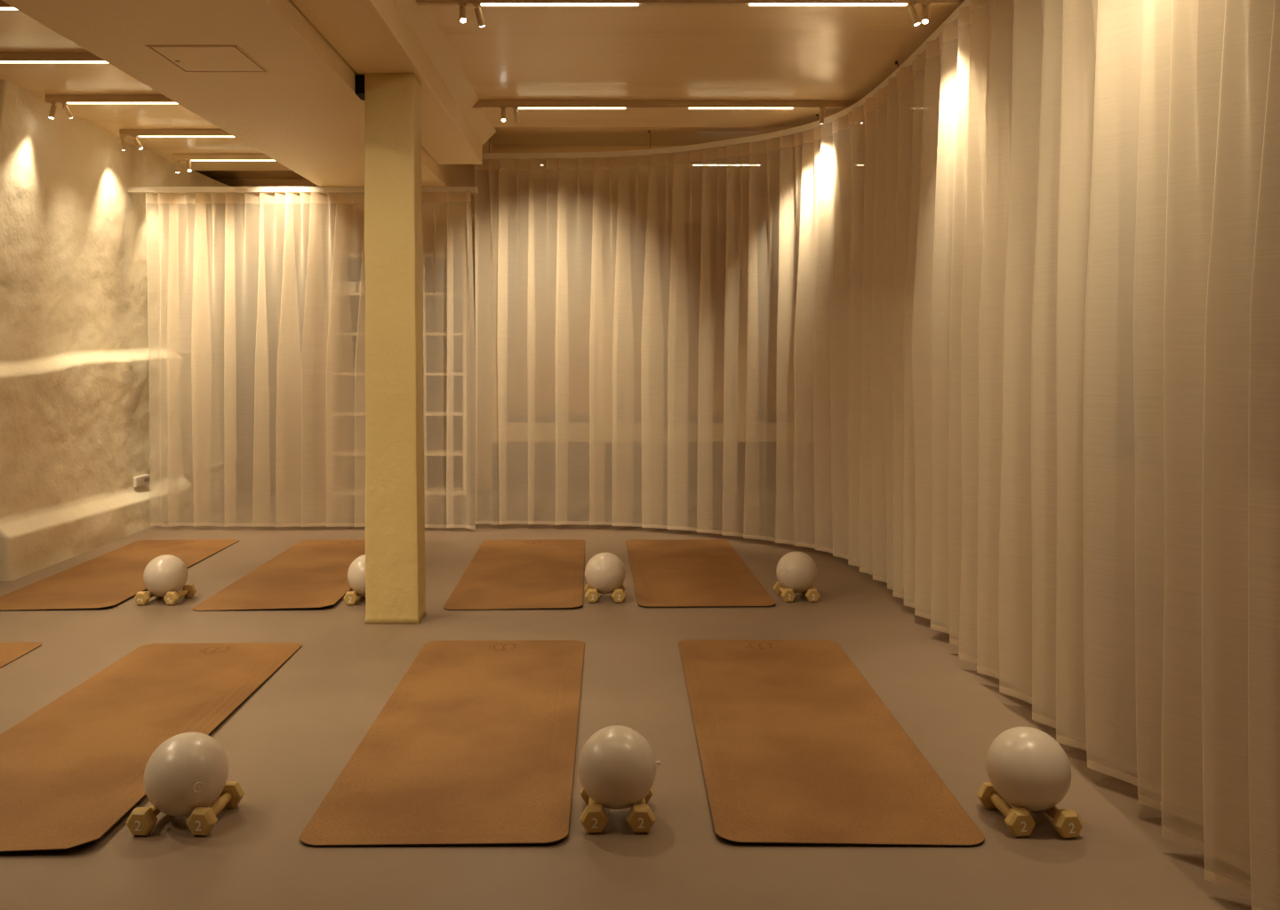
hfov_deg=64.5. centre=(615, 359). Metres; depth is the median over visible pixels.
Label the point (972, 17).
sheer curtain
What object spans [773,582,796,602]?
dumbbell
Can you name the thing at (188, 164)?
spotlight
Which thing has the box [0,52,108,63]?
track
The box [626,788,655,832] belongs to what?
dumbbell
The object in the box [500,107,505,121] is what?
spotlight
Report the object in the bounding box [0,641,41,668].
yoga mat
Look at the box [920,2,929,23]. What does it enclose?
spotlight
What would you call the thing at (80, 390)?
wall
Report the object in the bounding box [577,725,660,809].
exercise ball
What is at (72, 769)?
yoga mat
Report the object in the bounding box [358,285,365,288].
folded towel
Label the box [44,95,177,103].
track
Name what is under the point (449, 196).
sheer curtain
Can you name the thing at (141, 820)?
dumbbell
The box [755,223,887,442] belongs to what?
window
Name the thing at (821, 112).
spotlight
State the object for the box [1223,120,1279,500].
window
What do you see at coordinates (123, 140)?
spotlight
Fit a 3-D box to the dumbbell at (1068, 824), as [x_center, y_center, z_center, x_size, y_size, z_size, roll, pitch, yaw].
[1.140,1.177,2.649,0.074,0.065,0.197,0,0,-6]
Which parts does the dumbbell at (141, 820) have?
handle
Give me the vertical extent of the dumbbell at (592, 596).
0.065 m
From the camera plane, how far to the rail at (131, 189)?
7.18 m
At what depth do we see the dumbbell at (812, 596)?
5.05 m
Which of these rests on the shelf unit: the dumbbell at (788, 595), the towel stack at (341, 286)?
the towel stack at (341, 286)
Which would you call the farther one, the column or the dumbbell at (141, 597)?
the dumbbell at (141, 597)
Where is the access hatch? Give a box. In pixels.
[145,45,268,71]
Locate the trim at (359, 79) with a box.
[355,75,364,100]
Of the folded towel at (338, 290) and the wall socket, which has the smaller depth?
the wall socket
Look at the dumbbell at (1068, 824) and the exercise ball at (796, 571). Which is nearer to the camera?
the dumbbell at (1068, 824)
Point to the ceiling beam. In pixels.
(371, 36)
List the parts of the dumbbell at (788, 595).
handle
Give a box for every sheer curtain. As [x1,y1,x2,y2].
[145,190,475,528]
[474,0,1279,909]
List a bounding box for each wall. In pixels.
[0,80,244,581]
[215,179,931,488]
[931,17,1279,631]
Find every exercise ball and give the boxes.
[143,554,187,596]
[144,732,228,816]
[347,554,365,595]
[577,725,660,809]
[584,552,625,593]
[776,551,817,592]
[986,727,1071,811]
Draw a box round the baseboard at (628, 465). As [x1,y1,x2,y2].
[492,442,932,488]
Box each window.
[503,223,598,442]
[616,223,736,442]
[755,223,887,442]
[1054,167,1152,472]
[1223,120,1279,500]
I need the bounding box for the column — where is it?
[364,72,426,623]
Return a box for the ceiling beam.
[290,0,495,164]
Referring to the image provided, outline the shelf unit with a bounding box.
[328,254,472,495]
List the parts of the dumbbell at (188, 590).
handle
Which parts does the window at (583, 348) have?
sill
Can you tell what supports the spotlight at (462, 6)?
attached to the track at (484, 3)
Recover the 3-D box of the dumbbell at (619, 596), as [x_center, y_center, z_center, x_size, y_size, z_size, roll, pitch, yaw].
[0.017,1.177,5.133,0.074,0.065,0.197,0,0,-1]
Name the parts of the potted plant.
pot, stem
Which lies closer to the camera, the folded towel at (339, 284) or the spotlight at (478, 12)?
the spotlight at (478, 12)
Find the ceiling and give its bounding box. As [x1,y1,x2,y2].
[0,5,1279,196]
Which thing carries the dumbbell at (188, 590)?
on the floor
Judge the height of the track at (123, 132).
0.047 m
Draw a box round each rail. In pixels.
[128,186,478,193]
[482,0,970,159]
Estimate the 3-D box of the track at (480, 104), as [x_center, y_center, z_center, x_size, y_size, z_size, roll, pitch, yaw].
[1.028,-1.511,6.000,3.745,0.047,0.036,0,0,0]
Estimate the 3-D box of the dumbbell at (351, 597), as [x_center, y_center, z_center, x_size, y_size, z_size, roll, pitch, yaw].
[-1.301,1.177,5.082,0.074,0.065,0.197,0,0,2]
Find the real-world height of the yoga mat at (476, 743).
0.013 m
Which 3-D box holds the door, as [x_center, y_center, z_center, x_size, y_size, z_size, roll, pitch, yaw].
[-3.125,0.125,9.463,0.950,2.170,0.065,0,0,0]
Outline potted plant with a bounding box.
[635,317,696,423]
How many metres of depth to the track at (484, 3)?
4.24 m
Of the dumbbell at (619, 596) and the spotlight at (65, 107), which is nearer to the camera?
the dumbbell at (619, 596)
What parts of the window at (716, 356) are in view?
sill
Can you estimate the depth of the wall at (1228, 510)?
5.56 m
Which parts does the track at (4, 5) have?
rail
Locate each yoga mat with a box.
[0,539,239,610]
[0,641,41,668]
[0,642,301,852]
[192,539,365,611]
[299,640,584,846]
[443,539,584,610]
[625,539,775,607]
[678,640,984,846]
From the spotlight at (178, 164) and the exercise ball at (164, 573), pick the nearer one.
the exercise ball at (164, 573)
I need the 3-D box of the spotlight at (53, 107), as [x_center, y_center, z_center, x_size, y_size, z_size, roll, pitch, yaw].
[-3.260,-1.446,5.876,0.042,0.094,0.035,0,0,0]
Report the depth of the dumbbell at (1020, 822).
2.58 m
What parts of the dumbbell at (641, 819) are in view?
handle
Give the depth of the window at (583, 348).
9.65 m
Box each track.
[0,0,16,9]
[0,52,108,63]
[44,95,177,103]
[119,129,233,136]
[172,153,274,160]
[416,0,1279,6]
[472,100,1105,109]
[544,159,994,165]
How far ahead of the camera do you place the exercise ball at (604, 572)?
5.06 m
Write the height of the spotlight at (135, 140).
0.087 m
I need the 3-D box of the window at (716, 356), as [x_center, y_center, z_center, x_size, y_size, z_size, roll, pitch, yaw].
[0.580,-0.260,9.575,1.120,2.060,0.190,0,0,0]
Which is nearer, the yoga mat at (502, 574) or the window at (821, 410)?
the yoga mat at (502, 574)
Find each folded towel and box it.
[336,281,359,286]
[336,285,359,289]
[336,288,358,292]
[358,281,365,285]
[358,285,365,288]
[358,288,365,292]
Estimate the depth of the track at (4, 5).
4.29 m
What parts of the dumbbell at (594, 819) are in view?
handle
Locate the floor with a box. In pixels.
[0,488,1279,909]
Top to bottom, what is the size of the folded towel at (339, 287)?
0.031 m
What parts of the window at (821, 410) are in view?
sill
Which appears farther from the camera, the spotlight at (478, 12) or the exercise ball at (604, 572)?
the exercise ball at (604, 572)
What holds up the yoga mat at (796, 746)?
on the floor
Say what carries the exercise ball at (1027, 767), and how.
on the dumbbell at (1068, 824)
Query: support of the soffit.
attached to the ceiling
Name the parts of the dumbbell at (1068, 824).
handle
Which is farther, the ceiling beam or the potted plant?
the potted plant
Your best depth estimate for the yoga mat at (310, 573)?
5.53 m
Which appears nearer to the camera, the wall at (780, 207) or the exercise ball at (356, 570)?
the exercise ball at (356, 570)
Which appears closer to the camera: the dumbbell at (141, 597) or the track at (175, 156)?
the dumbbell at (141, 597)
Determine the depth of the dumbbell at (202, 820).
2.59 m
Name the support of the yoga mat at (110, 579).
on the floor
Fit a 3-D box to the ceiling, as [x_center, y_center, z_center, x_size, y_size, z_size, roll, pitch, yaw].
[-1.515,-1.650,3.250,8.970,0.250,12.500,0,0,0]
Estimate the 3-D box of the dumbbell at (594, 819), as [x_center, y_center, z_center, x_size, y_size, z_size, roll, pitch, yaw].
[-0.055,1.177,2.678,0.074,0.065,0.197,0,0,-2]
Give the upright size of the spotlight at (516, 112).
0.082 m
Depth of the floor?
3.49 m
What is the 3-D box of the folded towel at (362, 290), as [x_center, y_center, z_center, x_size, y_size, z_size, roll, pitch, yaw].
[-2.220,-0.623,9.200,0.180,0.031,0.200,0,0,0]
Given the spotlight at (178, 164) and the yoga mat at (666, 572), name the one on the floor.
the yoga mat at (666, 572)
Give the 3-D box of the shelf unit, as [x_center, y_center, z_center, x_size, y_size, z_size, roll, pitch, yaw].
[-1.950,0.130,9.275,1.240,2.160,0.390,0,0,0]
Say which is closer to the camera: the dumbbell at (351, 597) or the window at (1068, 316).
the dumbbell at (351, 597)
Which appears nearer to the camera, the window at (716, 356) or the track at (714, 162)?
the track at (714, 162)
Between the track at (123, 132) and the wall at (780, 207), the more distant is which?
the wall at (780, 207)
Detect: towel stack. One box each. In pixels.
[336,281,359,292]
[358,281,365,292]
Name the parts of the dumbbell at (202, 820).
handle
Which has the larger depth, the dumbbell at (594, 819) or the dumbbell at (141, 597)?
the dumbbell at (141, 597)
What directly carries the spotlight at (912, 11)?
attached to the track at (484, 3)
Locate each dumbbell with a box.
[126,805,160,836]
[134,591,163,605]
[163,584,196,605]
[186,781,244,836]
[343,590,365,605]
[580,786,608,832]
[584,583,599,602]
[611,584,626,602]
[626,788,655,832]
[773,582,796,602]
[800,586,820,602]
[976,782,1035,837]
[1043,806,1083,838]
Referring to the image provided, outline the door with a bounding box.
[232,256,327,489]
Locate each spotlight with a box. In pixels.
[48,102,57,119]
[60,102,73,118]
[119,136,126,150]
[131,136,143,149]
[175,160,180,173]
[185,160,191,171]
[457,2,466,23]
[472,2,485,27]
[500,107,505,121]
[512,107,519,123]
[818,107,824,123]
[906,2,920,25]
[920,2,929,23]
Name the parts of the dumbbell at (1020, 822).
handle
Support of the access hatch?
attached to the soffit
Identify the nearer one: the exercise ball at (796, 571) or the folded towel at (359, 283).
the exercise ball at (796, 571)
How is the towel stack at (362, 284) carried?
on the shelf unit
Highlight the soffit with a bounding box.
[1,0,487,228]
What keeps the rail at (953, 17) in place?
hanging from the ceiling
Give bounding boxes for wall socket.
[133,474,149,487]

